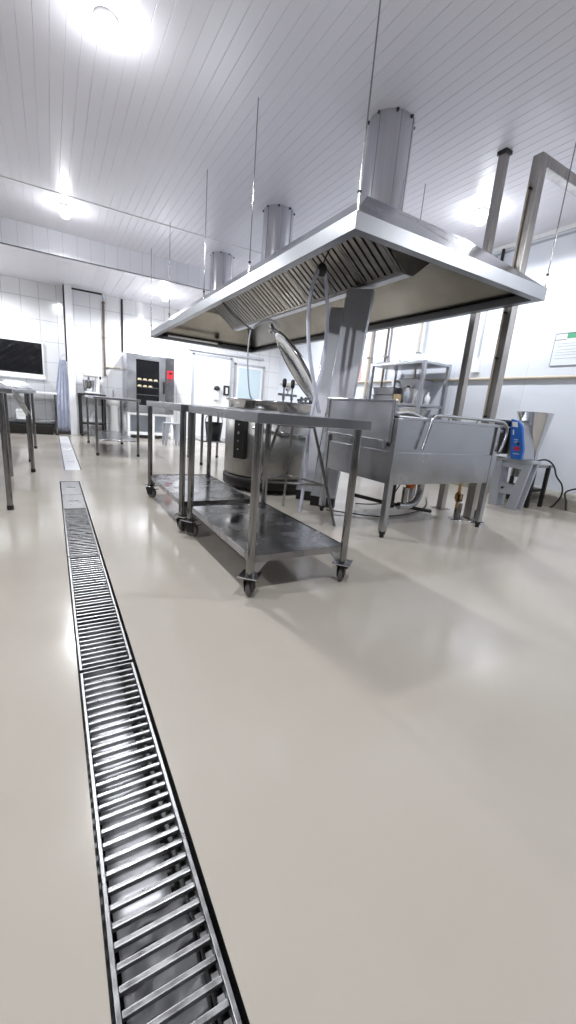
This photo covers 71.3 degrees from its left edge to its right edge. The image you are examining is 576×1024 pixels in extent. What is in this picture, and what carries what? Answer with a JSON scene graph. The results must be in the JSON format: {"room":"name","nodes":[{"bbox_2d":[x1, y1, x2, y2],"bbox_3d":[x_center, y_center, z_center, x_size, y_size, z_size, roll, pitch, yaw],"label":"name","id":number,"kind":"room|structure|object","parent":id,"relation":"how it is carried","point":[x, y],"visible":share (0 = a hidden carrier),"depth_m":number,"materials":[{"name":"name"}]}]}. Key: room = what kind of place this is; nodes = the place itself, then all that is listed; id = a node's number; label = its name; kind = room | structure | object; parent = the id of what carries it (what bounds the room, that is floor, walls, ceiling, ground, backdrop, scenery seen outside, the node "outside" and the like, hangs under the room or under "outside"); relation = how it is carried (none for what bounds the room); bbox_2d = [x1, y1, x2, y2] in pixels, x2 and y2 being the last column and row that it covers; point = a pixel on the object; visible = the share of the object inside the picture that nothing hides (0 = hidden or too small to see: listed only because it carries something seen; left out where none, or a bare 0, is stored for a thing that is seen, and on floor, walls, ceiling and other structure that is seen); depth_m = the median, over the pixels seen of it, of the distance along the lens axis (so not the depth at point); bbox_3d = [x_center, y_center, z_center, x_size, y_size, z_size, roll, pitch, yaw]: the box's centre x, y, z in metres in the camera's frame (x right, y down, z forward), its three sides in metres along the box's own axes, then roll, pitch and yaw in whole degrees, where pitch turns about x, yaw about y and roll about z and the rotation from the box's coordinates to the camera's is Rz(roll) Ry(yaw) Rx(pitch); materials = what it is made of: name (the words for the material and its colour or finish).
{"room":"commercial kitchen","nodes":[
{"label":"commercial kitchen","id":0,"kind":"room"},
{"bbox_2d":[64,283,77,434],"bbox_3d":[-4.587,-3.144,8.490,0.130,2.960,0.350,-3,16,-30],"label":"wall partition","id":1,"kind":"structure","parent":0,"point":[67,287],"depth_m":8.32,"materials":[{"name":"white paint"}]},
{"bbox_2d":[54,355,70,430],"bbox_3d":[-4.738,-2.497,8.448,0.353,1.547,0.082,-3,16,-30],"label":"apron","id":2,"kind":"object","parent":1,"relation":"hanging from","point":[62,385],"visible":0.94,"depth_m":8.47,"materials":[{"name":"blue fabric"}]},
{"bbox_2d":[62,284,66,360],"bbox_3d":[-4.531,-3.823,8.167,0.030,1.440,0.032,-3,16,-30],"label":"pipe","id":3,"kind":"object","parent":1,"relation":"attached to","point":[62,284],"visible":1,"depth_m":8.15,"materials":[{"name":"black metal"}]},
{"bbox_2d":[0,243,209,309],"bbox_3d":[-3.377,-4.378,7.719,8.650,0.004,2.200,-3,16,-30],"label":"ceiling","id":4,"kind":"structure","parent":0,"point":[17,262],"depth_m":7.48,"materials":[{"name":"white plastic"}]},
{"bbox_2d":[0,217,233,290],"bbox_3d":[-2.836,-4.275,6.785,8.650,0.350,0.060,-3,16,-30],"label":"ceiling beam","id":5,"kind":"structure","parent":0,"point":[27,236],"depth_m":6.59,"materials":[{"name":"white plastic"}]},
{"bbox_2d":[0,275,279,437],"bbox_3d":[-4.040,-3.235,8.996,8.650,2.980,0.001,-3,16,-30],"label":"wall","id":6,"kind":"structure","parent":0,"point":[30,310],"depth_m":8.77,"materials":[{"name":"white tile"}]},
{"bbox_2d":[0,337,45,379],"bbox_3d":[-5.599,-3.090,8.036,1.280,0.730,0.140,-3,16,-30],"label":"hatch","id":7,"kind":"object","parent":6,"relation":"attached to","point":[18,358],"visible":1,"depth_m":8.17,"materials":[{"name":"black glass"}]},
{"bbox_2d":[71,287,119,375],"bbox_3d":[-4.080,-3.792,8.598,0.184,1.643,0.964,14,17,32],"label":"pipe","id":8,"kind":"object","parent":6,"relation":"attached to","point":[103,302],"visible":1,"depth_m":8.73,"materials":[{"name":"grey metal"}]},
{"bbox_2d":[121,299,123,351],"bbox_3d":[-3.674,-4.124,8.911,0.040,1.080,0.040,-3,16,-30],"label":"pipe","id":9,"kind":"object","parent":6,"relation":"attached to","point":[121,299],"visible":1,"depth_m":8.89,"materials":[{"name":"black metal"}]},
{"bbox_2d":[189,347,263,438],"bbox_3d":[-1.583,-2.966,10.425,2.000,2.170,0.170,-3,16,-30],"label":"door","id":10,"kind":"structure","parent":6,"relation":"in","point":[211,374],"depth_m":10.19,"materials":[{"name":"grey plastic"}]},
{"bbox_2d":[233,363,264,399],"bbox_3d":[-1.079,-2.917,10.809,0.850,1.970,0.050,-3,16,-30],"label":"door","id":11,"kind":"structure","parent":6,"relation":"in","point":[256,373],"depth_m":10.65,"materials":[{"name":"glass"}]},
{"bbox_2d":[0,433,575,1023],"bbox_3d":[-0.845,-0.087,3.736,8.850,0.001,13.700,-3,16,-30],"label":"floor","id":12,"kind":"structure","parent":0,"point":[373,770],"depth_m":1.12,"materials":[{"name":"beige concrete"}]},
{"bbox_2d":[0,387,35,509],"bbox_3d":[-2.723,-0.651,3.518,0.885,0.885,1.880,-3,16,-30],"label":"prep table","id":13,"kind":"object","parent":12,"relation":"on","point":[4,416],"visible":1,"depth_m":3.03,"materials":[{"name":"metal"}]},
{"bbox_2d":[0,380,32,389],"bbox_3d":[-2.708,-1.262,3.967,0.324,0.077,0.602,-3,16,-30],"label":"crumpled cloth","id":14,"kind":"object","parent":13,"relation":"on","point":[22,385],"visible":0.84,"depth_m":3.86,"materials":[{"name":"white fabric"}]},
{"bbox_2d":[24,393,36,461],"bbox_3d":[-3.879,-1.218,5.394,0.810,0.870,1.480,-3,16,-30],"label":"prep table","id":15,"kind":"object","parent":12,"relation":"on","point":[31,394],"visible":0.48,"depth_m":6.09,"materials":[{"name":"metal"}]},
{"bbox_2d":[9,422,53,434],"bbox_3d":[-5.446,-1.722,8.224,1.163,0.200,0.385,-3,16,-30],"label":"bin","id":16,"kind":"object","parent":12,"relation":"on","point":[15,427],"visible":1,"depth_m":8.20,"materials":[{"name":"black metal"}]},
{"bbox_2d":[9,391,58,434],"bbox_3d":[-5.426,-2.034,8.134,1.330,0.850,0.540,-3,16,-30],"label":"table","id":17,"kind":"object","parent":12,"relation":"on","point":[55,420],"visible":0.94,"depth_m":8.20,"materials":[{"name":"grey metal"}]},
{"bbox_2d":[16,408,31,418],"bbox_3d":[-5.347,-1.998,8.172,0.280,0.194,0.333,-3,16,-30],"label":"crate","id":18,"kind":"object","parent":17,"relation":"on","point":[19,415],"visible":0.56,"depth_m":8.02,"materials":[{"name":"white plastic"}]},
{"bbox_2d":[9,417,54,421],"bbox_3d":[-5.438,-1.894,8.170,1.270,0.020,0.480,-3,16,-30],"label":"shelf","id":19,"kind":"object","parent":17,"relation":"attached to","point":[10,418],"depth_m":8.20,"materials":[{"name":"metal"}]},
{"bbox_2d":[59,436,80,469],"bbox_3d":[-3.603,-0.967,6.563,0.182,0.140,4.230,-3,16,-30],"label":"trim","id":20,"kind":"structure","parent":12,"relation":"in","point":[68,436],"depth_m":6.30,"materials":[{"name":"black"}]},
{"bbox_2d":[59,436,70,443],"bbox_3d":[-4.269,-1.375,7.685,0.166,0.012,1.472,-3,16,-30],"label":"drain cover","id":21,"kind":"object","parent":20,"relation":"on","point":[63,439],"visible":1,"depth_m":7.63,"materials":[{"name":"silver metal"}]},
{"bbox_2d":[61,444,74,454],"bbox_3d":[-3.559,-1.009,6.481,0.166,0.012,1.382,-3,16,-30],"label":"drain cover","id":22,"kind":"object","parent":20,"relation":"on","point":[67,449],"visible":1,"depth_m":6.42,"materials":[{"name":"silver metal"}]},
{"bbox_2d":[62,455,80,469],"bbox_3d":[-2.886,-0.663,5.342,0.166,0.012,1.317,-3,16,-30],"label":"drain cover","id":23,"kind":"object","parent":20,"relation":"on","point":[70,461],"visible":1,"depth_m":5.26,"materials":[{"name":"silver metal"}]},
{"bbox_2d":[77,393,106,435],"bbox_3d":[-4.283,-2.124,8.799,0.520,0.890,0.550,-3,16,-30],"label":"table","id":24,"kind":"object","parent":12,"relation":"on","point":[103,409],"visible":0.8,"depth_m":8.68,"materials":[{"name":"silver metal"}]},
{"bbox_2d":[82,370,100,393],"bbox_3d":[-4.221,-2.784,8.641,0.361,0.468,0.320,-3,16,-30],"label":"mixer","id":25,"kind":"object","parent":24,"relation":"on","point":[88,384],"visible":0.98,"depth_m":8.55,"materials":[{"name":"white plastic"}]},
{"bbox_2d":[83,380,93,391],"bbox_3d":[-4.279,-2.708,8.631,0.244,0.230,0.244,-3,16,-30],"label":"bowl","id":26,"kind":"object","parent":25,"relation":"on","point":[88,385],"depth_m":8.55,"materials":[{"name":"metal"}]},
{"bbox_2d":[83,422,103,424],"bbox_3d":[-4.298,-1.951,8.843,0.460,0.030,0.450,-3,16,-30],"label":"shelf","id":27,"kind":"object","parent":24,"relation":"attached to","point":[90,423],"depth_m":8.72,"materials":[{"name":"silver metal"}]},
{"bbox_2d":[85,395,140,456],"bbox_3d":[-3.017,-1.506,6.836,0.645,0.865,1.869,-3,16,-30],"label":"work table","id":28,"kind":"object","parent":12,"relation":"on","point":[99,435],"visible":1,"depth_m":6.31,"materials":[{"name":"metal"}]},
{"bbox_2d":[88,430,136,441],"bbox_3d":[-3.033,-1.310,6.886,0.575,0.020,1.799,-3,16,-30],"label":"shelf","id":29,"kind":"object","parent":28,"relation":"attached to","point":[118,436],"depth_m":6.64,"materials":[{"name":"metal"}]},
{"bbox_2d":[106,389,119,430],"bbox_3d":[-3.930,-2.243,9.098,0.360,1.032,0.360,-3,16,-30],"label":"basin","id":30,"kind":"object","parent":12,"relation":"on","point":[114,405],"visible":0.7,"depth_m":9.05,"materials":[{"name":"white ceramic"}]},
{"bbox_2d":[124,411,172,439],"bbox_3d":[-3.274,-2.034,9.434,1.010,0.572,0.570,-3,16,-30],"label":"stand","id":31,"kind":"object","parent":12,"relation":"on","point":[130,420],"visible":0.64,"depth_m":9.46,"materials":[{"name":"white metal"}]},
{"bbox_2d":[123,352,173,414],"bbox_3d":[-3.182,-2.906,9.184,1.010,1.245,0.635,-3,16,-30],"label":"oven","id":32,"kind":"object","parent":31,"relation":"on","point":[146,378],"visible":0.94,"depth_m":8.94,"materials":[{"name":"metal"}]},
{"bbox_2d":[60,481,249,1023],"bbox_3d":[-0.901,0.454,1.866,0.182,0.140,5.565,-3,16,-30],"label":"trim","id":33,"kind":"structure","parent":12,"relation":"in","point":[180,883],"depth_m":0.92,"materials":[{"name":"black"}]},
{"bbox_2d":[61,482,82,494],"bbox_3d":[-2.111,-0.234,3.910,0.166,0.012,0.602,-3,16,-30],"label":"drain cover","id":34,"kind":"object","parent":33,"relation":"on","point":[67,488],"visible":0.97,"depth_m":3.86,"materials":[{"name":"metal"}]},
{"bbox_2d":[62,495,86,508],"bbox_3d":[-1.834,-0.091,3.439,0.166,0.012,0.492,-3,16,-30],"label":"drain cover","id":35,"kind":"object","parent":33,"relation":"on","point":[69,501],"visible":0.93,"depth_m":3.41,"materials":[{"name":"metal"}]},
{"bbox_2d":[63,508,99,557],"bbox_3d":[-1.439,0.123,2.768,0.166,0.029,1.089,-3,16,-30],"label":"drain grate","id":36,"kind":"object","parent":33,"relation":"in","point":[80,537],"visible":0.98,"depth_m":2.66,"materials":[{"name":"metal"}]},
{"bbox_2d":[68,555,131,672],"bbox_3d":[-0.895,0.403,1.846,0.166,0.029,1.091,-3,16,-30],"label":"drain grate","id":37,"kind":"object","parent":33,"relation":"in","point":[93,602],"visible":0.98,"depth_m":1.69,"materials":[{"name":"metal"}]},
{"bbox_2d":[83,657,171,922],"bbox_3d":[-0.504,0.671,1.166,0.110,0.008,0.900,-3,16,-30],"label":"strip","id":38,"kind":"object","parent":33,"relation":"in","point":[130,909],"visible":0.24,"depth_m":0.93,"materials":[{"name":"silver metal"}]},
{"bbox_2d":[80,662,241,1023],"bbox_3d":[-0.351,0.684,0.924,0.166,0.029,1.092,-3,16,-30],"label":"drain grate","id":39,"kind":"object","parent":33,"relation":"in","point":[226,1001],"visible":1,"depth_m":0.82,"materials":[{"name":"metal"}]},
{"bbox_2d":[162,422,179,445],"bbox_3d":[-2.438,-1.634,8.387,0.316,0.450,0.316,-3,16,-30],"label":"plastic stool","id":40,"kind":"object","parent":12,"relation":"on","point":[166,425],"visible":0.92,"depth_m":8.32,"materials":[{"name":"grey plastic"}]},
{"bbox_2d":[143,401,258,529],"bbox_3d":[-0.750,-0.442,3.371,0.702,0.880,1.211,-3,16,-30],"label":"trolley","id":41,"kind":"object","parent":12,"relation":"on","point":[208,489],"visible":0.73,"depth_m":3.23,"materials":[{"name":"metal"}]},
{"bbox_2d":[150,474,249,506],"bbox_3d":[-0.774,-0.207,3.429,0.568,0.038,1.088,-3,16,-30],"label":"shelf","id":42,"kind":"object","parent":41,"relation":"attached to","point":[208,490],"depth_m":3.28,"materials":[{"name":"metal"}]},
{"bbox_2d":[147,401,258,411],"bbox_3d":[-0.707,-0.846,3.275,0.640,0.045,1.140,-3,16,-30],"label":"countertop","id":43,"kind":"structure","parent":41,"relation":"on","point":[166,405],"depth_m":2.97,"materials":[{"name":"metal"}]},
{"bbox_2d":[187,412,224,464],"bbox_3d":[-1.241,-1.216,6.429,0.610,0.800,0.910,-3,16,-30],"label":"table","id":44,"kind":"object","parent":12,"relation":"on","point":[201,438],"visible":0.4,"depth_m":6.10,"materials":[{"name":"metal"}]},
{"bbox_2d":[195,436,224,442],"bbox_3d":[-1.245,-1.168,6.442,0.550,0.020,0.850,-3,16,-30],"label":"shelf","id":45,"kind":"object","parent":44,"relation":"attached to","point":[222,440],"depth_m":6.16,"materials":[{"name":"metal"}]},
{"bbox_2d":[205,416,222,439],"bbox_3d":[-1.170,-1.347,6.342,0.290,0.383,0.280,-3,16,-30],"label":"bucket","id":46,"kind":"object","parent":44,"relation":"on","point":[216,426],"visible":0.66,"depth_m":6.27,"materials":[{"name":"black plastic"}]},
{"bbox_2d":[223,323,315,491],"bbox_3d":[-0.128,-1.176,4.596,1.150,1.803,1.120,-3,16,-30],"label":"kettle","id":47,"kind":"object","parent":12,"relation":"on","point":[239,435],"visible":0.7,"depth_m":4.27,"materials":[{"name":"metal"}]},
{"bbox_2d":[226,397,311,413],"bbox_3d":[-0.189,-1.035,4.639,1.060,0.460,1.060,-3,16,-30],"label":"pot","id":48,"kind":"object","parent":47,"relation":"on","point":[301,407],"depth_m":4.16,"materials":[{"name":"metal"}]},
{"bbox_2d":[180,405,371,595],"bbox_3d":[-0.157,-0.149,2.417,0.700,0.880,1.131,-3,16,-30],"label":"trolley","id":49,"kind":"object","parent":12,"relation":"on","point":[259,532],"visible":1,"depth_m":2.16,"materials":[{"name":"metal"}]},
{"bbox_2d":[191,502,341,562],"bbox_3d":[-0.181,0.086,2.475,0.566,0.038,1.008,-3,16,-30],"label":"shelf","id":50,"kind":"object","parent":49,"relation":"attached to","point":[280,535],"depth_m":2.31,"materials":[{"name":"metal"}]},
{"bbox_2d":[188,405,371,430],"bbox_3d":[-0.114,-0.553,2.321,0.638,0.045,1.060,-3,16,-30],"label":"countertop","id":51,"kind":"structure","parent":49,"relation":"on","point":[263,417],"depth_m":1.91,"materials":[{"name":"metal"}]},
{"bbox_2d":[260,424,335,525],"bbox_3d":[-0.036,-0.341,3.386,0.674,0.804,0.734,-3,16,-30],"label":"tripod stand","id":52,"kind":"object","parent":12,"relation":"on","point":[286,475],"visible":0.62,"depth_m":3.30,"materials":[{"name":"metal"}]},
{"bbox_2d":[296,307,343,500],"bbox_3d":[0.362,-1.057,4.094,0.419,1.900,0.220,-3,16,-30],"label":"flue","id":53,"kind":"object","parent":12,"relation":"on","point":[335,317],"visible":0.52,"depth_m":4.03,"materials":[{"name":"metal"}]},
{"bbox_2d":[310,289,374,507],"bbox_3d":[0.501,-1.034,3.838,0.352,2.003,0.238,9,15,17],"label":"flue","id":54,"kind":"object","parent":12,"relation":"on","point":[358,303],"visible":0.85,"depth_m":3.71,"materials":[{"name":"metal"}]},
{"bbox_2d":[326,497,426,516],"bbox_3d":[1.153,-0.049,4.200,1.734,0.021,0.425,-7,18,-39],"label":"cable","id":55,"kind":"object","parent":12,"relation":"on","point":[426,497],"visible":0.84,"depth_m":3.80,"materials":[{"name":"black rubber"}]},
{"bbox_2d":[367,359,451,419],"bbox_3d":[1.905,-1.547,6.778,0.589,1.790,1.209,-3,16,-30],"label":"storage rack","id":56,"kind":"object","parent":12,"relation":"on","point":[425,364],"visible":0.49,"depth_m":6.30,"materials":[{"name":"metal"}]},
{"bbox_2d":[373,395,402,402],"bbox_3d":[1.748,-1.943,6.946,0.376,0.126,0.536,-3,16,-30],"label":"pan","id":57,"kind":"object","parent":56,"relation":"on","point":[374,396],"visible":0.41,"depth_m":6.82,"materials":[{"name":"metal"}]},
{"bbox_2d":[372,387,402,395],"bbox_3d":[1.759,-2.066,6.915,0.376,0.116,0.536,-3,16,-30],"label":"pan","id":58,"kind":"object","parent":57,"relation":"on","point":[377,390],"visible":0.66,"depth_m":6.75,"materials":[{"name":"metal"}]},
{"bbox_2d":[403,386,410,402],"bbox_3d":[1.891,-1.864,6.383,0.100,0.270,0.100,-3,16,-30],"label":"bottle","id":59,"kind":"object","parent":56,"relation":"on","point":[406,398],"visible":0.8,"depth_m":6.35,"materials":[{"name":"grey plastic"}]},
{"bbox_2d":[373,360,448,370],"bbox_3d":[1.976,-2.384,6.563,0.580,0.035,1.200,-3,16,-30],"label":"shelf","id":60,"kind":"object","parent":56,"relation":"attached to","point":[411,365],"depth_m":6.39,"materials":[{"name":"metal"}]},
{"bbox_2d":[402,388,426,403],"bbox_3d":[2.046,-1.889,6.574,0.280,0.250,0.280,-3,16,-30],"label":"tub","id":61,"kind":"object","parent":56,"relation":"on","point":[413,391],"visible":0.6,"depth_m":6.46,"materials":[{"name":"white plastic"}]},
{"bbox_2d":[400,378,431,388],"bbox_3d":[2.063,-2.069,6.505,0.376,0.131,0.396,-3,16,-30],"label":"pan","id":62,"kind":"object","parent":61,"relation":"on","point":[413,382],"visible":0.81,"depth_m":6.40,"materials":[{"name":"metal"}]},
{"bbox_2d":[399,408,430,417],"bbox_3d":[2.023,-1.352,6.568,0.520,0.633,0.520,-3,16,-30],"label":"funnel","id":63,"kind":"object","parent":56,"relation":"on","point":[424,413],"visible":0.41,"depth_m":6.32,"materials":[{"name":"metal"}]},
{"bbox_2d":[399,353,439,362],"bbox_3d":[2.067,-2.432,6.384,0.510,0.156,0.760,-3,16,-30],"label":"plastic bundle","id":64,"kind":"object","parent":56,"relation":"on","point":[413,357],"visible":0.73,"depth_m":6.19,"materials":[{"name":"white plastic"}]},
{"bbox_2d":[397,403,441,408],"bbox_3d":[1.925,-1.785,6.715,0.580,0.035,1.200,-3,16,-30],"label":"shelf","id":65,"kind":"object","parent":56,"relation":"attached to","point":[418,405],"depth_m":6.25,"materials":[{"name":"metal"}]},
{"bbox_2d":[423,392,429,404],"bbox_3d":[2.179,-1.775,6.292,0.090,0.190,0.090,-3,16,-30],"label":"bottle","id":66,"kind":"object","parent":56,"relation":"on","point":[427,397],"visible":0.91,"depth_m":6.26,"materials":[{"name":"white plastic"}]},
{"bbox_2d":[319,398,508,537],"bbox_3d":[1.073,-0.454,3.711,1.336,1.040,1.051,-3,16,-30],"label":"tank","id":67,"kind":"object","parent":12,"relation":"on","point":[409,451],"visible":1,"depth_m":3.25,"materials":[{"name":"metal"}]},
{"bbox_2d":[396,412,425,417],"bbox_3d":[0.856,-0.774,3.162,0.301,0.038,0.341,-3,16,-30],"label":"folded cloth","id":68,"kind":"object","parent":67,"relation":"on","point":[397,413],"visible":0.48,"depth_m":3.05,"materials":[{"name":"white fabric"}]},
{"bbox_2d":[448,502,463,520],"bbox_3d":[1.665,-0.009,3.944,0.150,0.165,0.150,-3,16,-30],"label":"stub","id":69,"kind":"object","parent":12,"relation":"on","point":[457,510],"visible":0.94,"depth_m":3.92,"materials":[{"name":"metal"}]},
{"bbox_2d":[431,147,512,509],"bbox_3d":[1.807,-1.634,4.002,0.140,3.300,0.140,-3,16,-30],"label":"post","id":70,"kind":"object","parent":12,"relation":"on","point":[504,154],"visible":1,"depth_m":3.92,"materials":[{"name":"grey metal"}]},
{"bbox_2d":[488,455,540,509],"bbox_3d":[2.620,-0.344,4.742,0.180,0.582,0.500,-3,16,-30],"label":"step stool","id":71,"kind":"object","parent":12,"relation":"on","point":[518,492],"visible":0.92,"depth_m":4.68,"materials":[{"name":"grey plastic"}]},
{"bbox_2d":[494,411,554,476],"bbox_3d":[2.638,-0.781,4.661,0.628,0.748,0.532,-3,16,-30],"label":"machine","id":72,"kind":"object","parent":71,"relation":"on","point":[525,438],"visible":0.85,"depth_m":4.47,"materials":[{"name":"metal"}]},
{"bbox_2d":[510,468,520,476],"bbox_3d":[2.749,-0.541,4.818,0.108,0.225,0.110,-3,16,-30],"label":"outlet","id":73,"kind":"object","parent":72,"relation":"attached to","point":[515,472],"depth_m":4.79,"materials":[{"name":"plastic"}]},
{"bbox_2d":[460,151,575,519],"bbox_3d":[2.725,-1.483,4.128,1.930,3.100,0.160,-3,16,-30],"label":"frame","id":74,"kind":"object","parent":12,"relation":"on","point":[544,165],"visible":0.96,"depth_m":3.50,"materials":[{"name":"metal"}]},
{"bbox_2d":[505,464,552,507],"bbox_3d":[2.927,-0.364,5.049,0.360,0.520,0.480,-3,16,-30],"label":"bench","id":75,"kind":"object","parent":12,"relation":"on","point":[542,490],"visible":0.39,"depth_m":4.91,"materials":[{"name":"metal"}]},
{"bbox_2d":[508,483,541,491],"bbox_3d":[2.916,-0.312,5.064,0.330,0.030,0.410,-3,16,-30],"label":"shelf","id":76,"kind":"object","parent":75,"relation":"attached to","point":[533,489],"depth_m":4.92,"materials":[{"name":"black metal"}]},
{"bbox_2d":[535,459,562,507],"bbox_3d":[3.150,-0.346,4.899,0.400,0.585,0.051,8,14,11],"label":"power cord","id":77,"kind":"object","parent":75,"relation":"hanging from","point":[549,461],"visible":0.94,"depth_m":4.85,"materials":[{"name":"black rubber"}]},
{"bbox_2d":[0,0,575,276],"bbox_3d":[-0.042,-3.004,2.033,8.650,0.004,11.350,-3,16,-30],"label":"ceiling","id":78,"kind":"structure","parent":0,"point":[136,127],"depth_m":3.33,"materials":[{"name":"white plastic"}]},
{"bbox_2d":[59,203,70,218],"bbox_3d":[-2.997,-4.034,5.407,0.150,0.148,0.150,-3,16,-30],"label":"ceiling lamp","id":79,"kind":"object","parent":78,"relation":"attached to","point":[64,212],"visible":1,"depth_m":5.37,"materials":[{"name":"white plastic"}]},
{"bbox_2d":[59,203,70,209],"bbox_3d":[-2.993,-4.084,5.395,0.150,0.045,0.150,-3,16,-30],"label":"socket","id":80,"kind":"object","parent":79,"relation":"attached to","point":[64,206],"depth_m":5.36,"materials":[{"name":"white plastic"}]},
{"bbox_2d":[93,6,117,49],"bbox_3d":[-1.205,-3.186,2.666,0.150,0.148,0.150,-3,16,-30],"label":"ceiling lamp","id":81,"kind":"object","parent":78,"relation":"attached to","point":[107,20],"visible":1,"depth_m":2.63,"materials":[{"name":"white plastic"}]},
{"bbox_2d":[93,6,117,29],"bbox_3d":[-1.201,-3.236,2.653,0.150,0.045,0.150,-3,16,-30],"label":"socket","id":82,"kind":"object","parent":81,"relation":"attached to","point":[104,15],"depth_m":2.62,"materials":[{"name":"white plastic"}]},
{"bbox_2d":[0,175,260,254],"bbox_3d":[-2.102,-4.060,5.525,8.650,0.009,0.050,-3,16,-30],"label":"trim","id":83,"kind":"structure","parent":78,"relation":"attached to","point":[2,177],"depth_m":5.43,"materials":[{"name":"white plastic"}]},
{"bbox_2d":[150,0,575,352],"bbox_3d":[-0.102,-3.039,4.960,1.962,1.370,5.655,-3,16,-30],"label":"exhaust hood","id":84,"kind":"object","parent":78,"relation":"hanging from","point":[418,271],"visible":0.94,"depth_m":3.69,"materials":[{"name":"metal"}]},
{"bbox_2d":[210,251,234,291],"bbox_3d":[-1.132,-3.862,6.824,0.404,0.904,0.404,-3,16,-30],"label":"duct","id":85,"kind":"object","parent":84,"relation":"attached to","point":[221,267],"visible":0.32,"depth_m":6.63,"materials":[{"name":"metal"}]},
{"bbox_2d":[222,302,279,398],"bbox_3d":[-0.424,-1.682,4.195,0.627,0.967,0.292,5,14,-1],"label":"cable","id":86,"kind":"object","parent":84,"relation":"hanging from","point":[224,304],"visible":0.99,"depth_m":4.11,"materials":[{"name":"black plastic"}]},
{"bbox_2d":[261,204,294,260],"bbox_3d":[-0.149,-3.355,5.158,0.404,0.904,0.404,-3,16,-30],"label":"duct","id":87,"kind":"object","parent":84,"relation":"attached to","point":[278,219],"visible":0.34,"depth_m":4.96,"materials":[{"name":"metal"}]},
{"bbox_2d":[298,249,330,511],"bbox_3d":[0.223,-1.143,3.457,0.122,2.320,0.255,14,17,31],"label":"hose","id":88,"kind":"object","parent":84,"relation":"hanging from","point":[321,271],"visible":0.96,"depth_m":3.38,"materials":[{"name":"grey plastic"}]},
{"bbox_2d":[360,107,414,210],"bbox_3d":[0.834,-2.849,3.491,0.404,0.904,0.404,-3,16,-30],"label":"duct","id":89,"kind":"object","parent":84,"relation":"attached to","point":[390,130],"visible":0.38,"depth_m":3.31,"materials":[{"name":"metal"}]},
{"bbox_2d":[475,207,488,225],"bbox_3d":[2.219,-3.387,4.625,0.150,0.148,0.150,-3,16,-30],"label":"ceiling lamp","id":90,"kind":"object","parent":78,"relation":"attached to","point":[480,219],"visible":0.99,"depth_m":4.59,"materials":[{"name":"white plastic"}]},
{"bbox_2d":[475,207,488,214],"bbox_3d":[2.223,-3.437,4.612,0.150,0.045,0.150,-3,16,-30],"label":"socket","id":91,"kind":"object","parent":90,"relation":"attached to","point":[482,210],"depth_m":4.58,"materials":[{"name":"white plastic"}]},
{"bbox_2d":[277,228,575,494],"bbox_3d":[3.041,-1.901,5.478,0.001,3.300,13.500,-3,16,-30],"label":"wall","id":92,"kind":"structure","parent":0,"point":[537,324],"depth_m":5.34,"materials":[{"name":"white paint"}]},
{"bbox_2d":[363,332,373,398],"bbox_3d":[1.602,-3.177,7.781,0.080,2.000,0.084,-3,16,-30],"label":"vertical pipe","id":93,"kind":"object","parent":92,"relation":"attached to","point":[369,357],"visible":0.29,"depth_m":7.83,"materials":[{"name":"metal"}]},
{"bbox_2d":[380,329,389,386],"bbox_3d":[1.827,-3.064,7.408,0.072,2.000,0.068,-3,16,-30],"label":"vertical pipe","id":94,"kind":"object","parent":92,"relation":"attached to","point":[385,356],"visible":0.29,"depth_m":7.42,"materials":[{"name":"metal"}]},
{"bbox_2d":[413,323,423,377],"bbox_3d":[2.238,-3.054,6.694,0.068,1.600,0.060,-3,16,-30],"label":"vertical pipe","id":95,"kind":"object","parent":92,"relation":"attached to","point":[422,324],"visible":0.26,"depth_m":6.73,"materials":[{"name":"white metal"}]},
{"bbox_2d":[280,375,575,384],"bbox_3d":[3.009,-1.822,5.482,0.044,0.044,13.100,-3,16,-30],"label":"pipe","id":96,"kind":"object","parent":92,"relation":"attached to","point":[550,376],"visible":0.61,"depth_m":5.46,"materials":[{"name":"metal"}]},
{"bbox_2d":[470,255,497,372],"bbox_3d":[2.815,-2.790,5.722,0.060,1.540,0.120,-3,16,-30],"label":"conduit","id":97,"kind":"object","parent":92,"relation":"attached to","point":[476,363],"visible":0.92,"depth_m":5.83,"materials":[{"name":"grey plastic"}]},
{"bbox_2d":[453,481,575,512],"bbox_3d":[2.865,-0.401,5.829,0.110,0.200,13.500,-3,16,-30],"label":"baseboard","id":98,"kind":"structure","parent":92,"relation":"attached to","point":[551,496],"depth_m":5.00,"materials":[{"name":"grey"}]},
{"bbox_2d":[492,223,575,255],"bbox_3d":[3.704,-3.192,4.156,0.030,0.050,11.300,-3,16,-30],"label":"trim","id":99,"kind":"structure","parent":92,"relation":"attached to","point":[571,226],"depth_m":5.02,"materials":[{"name":"white plastic"}]},
{"bbox_2d":[549,332,575,365],"bbox_3d":[3.449,-1.935,4.747,0.010,0.380,0.620,-3,16,-30],"label":"poster","id":100,"kind":"object","parent":92,"relation":"attached to","point":[564,348],"visible":1,"depth_m":4.89,"materials":[{"name":"white paper"}]},
{"bbox_2d":[554,342,575,358],"bbox_3d":[3.439,-1.921,4.758,0.002,0.176,0.520,-3,16,-30],"label":"print","id":101,"kind":"object","parent":100,"relation":"attached to","point":[562,350],"depth_m":4.88,"materials":[{"name":"grey paper"}]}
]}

